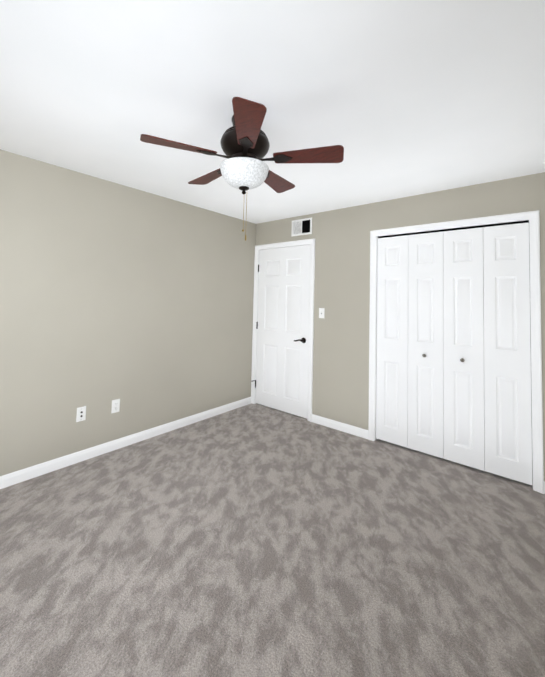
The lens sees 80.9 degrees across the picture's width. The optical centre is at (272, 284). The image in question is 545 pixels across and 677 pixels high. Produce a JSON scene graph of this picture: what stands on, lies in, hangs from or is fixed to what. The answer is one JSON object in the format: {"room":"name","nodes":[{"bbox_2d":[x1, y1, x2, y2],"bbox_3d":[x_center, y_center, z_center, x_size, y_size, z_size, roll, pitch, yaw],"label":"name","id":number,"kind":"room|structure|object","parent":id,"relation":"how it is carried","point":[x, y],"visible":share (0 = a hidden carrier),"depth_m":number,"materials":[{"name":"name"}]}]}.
{"room":"empty bedroom","nodes":[
{"label":"empty bedroom","id":0,"kind":"room"},
{"bbox_2d":[0,149,255,475],"bbox_3d":[-1.539,0.274,2.837,0.120,2.400,4.140,-1,-3,40],"label":"wall","id":1,"kind":"structure","parent":0,"point":[138,303],"depth_m":2.83,"materials":[{"name":"beige paint"}]},
{"bbox_2d":[76,406,85,421],"bbox_3d":[-1.587,1.078,2.657,0.016,0.115,0.070,-1,-3,40],"label":"outlet","id":2,"kind":"object","parent":1,"relation":"attached to","point":[81,414],"visible":1,"depth_m":2.66,"materials":[{"name":"white plastic"}]},
{"bbox_2d":[111,399,119,413],"bbox_3d":[-1.410,1.094,2.877,0.008,0.115,0.070,-1,-3,40],"label":"electrical outlet","id":3,"kind":"object","parent":1,"relation":"attached to","point":[115,405],"visible":1,"depth_m":2.87,"materials":[{"name":"white plastic"}]},
{"bbox_2d":[0,397,250,488],"bbox_3d":[-1.520,1.429,2.734,0.013,0.085,3.882,-1,-3,40],"label":"baseboard","id":4,"kind":"structure","parent":1,"relation":"attached to","point":[19,476],"depth_m":2.81,"materials":[{"name":"white paint"}]},
{"bbox_2d":[0,403,544,676],"bbox_3d":[0.033,1.524,1.993,3.590,0.100,4.970,-1,-3,40],"label":"floor","id":5,"kind":"structure","parent":0,"point":[254,540],"depth_m":1.68,"materials":[{"name":"carpet"}]},
{"bbox_2d":[0,0,544,223],"bbox_3d":[0.092,-0.973,2.108,3.590,0.100,4.970,-1,-3,40],"label":"ceiling","id":6,"kind":"structure","parent":0,"point":[396,99],"depth_m":1.57,"materials":[{"name":"white paint"}]},
{"bbox_2d":[140,97,343,240],"bbox_3d":[-0.167,-0.606,1.831,1.051,0.671,1.060,-1,-3,40],"label":"ceiling fan","id":7,"kind":"object","parent":6,"relation":"hanging from","point":[245,146],"visible":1,"depth_m":1.71,"materials":[{"name":"brown wood"}]},
{"bbox_2d":[256,172,544,480],"bbox_3d":[1.079,0.356,3.278,3.350,2.400,0.120,-1,-3,40],"label":"wall","id":8,"kind":"structure","parent":0,"point":[341,327],"depth_m":3.37,"materials":[{"name":"beige paint"}]},
{"bbox_2d":[252,245,310,417],"bbox_3d":[0.096,0.541,3.979,0.823,2.022,0.111,-1,-3,40],"label":"door","id":9,"kind":"structure","parent":8,"relation":"in","point":[282,361],"depth_m":3.97,"materials":[{"name":"white paint"}]},
{"bbox_2d":[251,238,314,421],"bbox_3d":[0.143,0.519,4.028,0.946,2.100,0.141,-1,-3,40],"label":"door frame","id":10,"kind":"structure","parent":8,"relation":"attached to","point":[311,307],"depth_m":3.89,"materials":[{"name":"white paint"}]},
{"bbox_2d":[291,217,311,236],"bbox_3d":[0.352,-0.693,3.865,0.294,0.196,0.009,-1,-3,40],"label":"air vent","id":11,"kind":"object","parent":8,"relation":"in","point":[301,227],"visible":1,"depth_m":3.86,"materials":[{"name":"white plastic"}]},
{"bbox_2d":[319,308,324,317],"bbox_3d":[0.554,0.324,3.625,0.070,0.115,0.016,-1,-3,40],"label":"light switch","id":12,"kind":"object","parent":8,"relation":"attached to","point":[321,312],"visible":1,"depth_m":3.62,"materials":[{"name":"white plastic"}]},
{"bbox_2d":[376,232,443,457],"bbox_3d":[1.284,0.525,3.034,0.603,2.006,0.064,-1,-3,40],"label":"bifold closet door","id":13,"kind":"structure","parent":8,"relation":"in","point":[409,399],"depth_m":3.02,"materials":[{"name":"white paint"}]},
{"bbox_2d":[311,414,544,493],"bbox_3d":[1.374,1.504,2.871,2.403,0.085,0.013,-1,-3,40],"label":"baseboard","id":14,"kind":"structure","parent":8,"relation":"attached to","point":[346,428],"depth_m":3.40,"materials":[{"name":"white paint"}]},
{"bbox_2d":[368,210,543,493],"bbox_3d":[1.548,0.516,2.879,1.250,2.066,0.120,-1,-3,40],"label":"door frame","id":15,"kind":"structure","parent":8,"relation":"attached to","point":[469,227],"depth_m":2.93,"materials":[{"name":"white paint"}]},
{"bbox_2d":[443,223,531,484],"bbox_3d":[1.750,0.518,2.649,0.603,2.006,0.064,-1,-3,40],"label":"bifold closet door","id":16,"kind":"structure","parent":8,"relation":"in","point":[486,357],"depth_m":2.63,"materials":[{"name":"white paint"}]}
]}

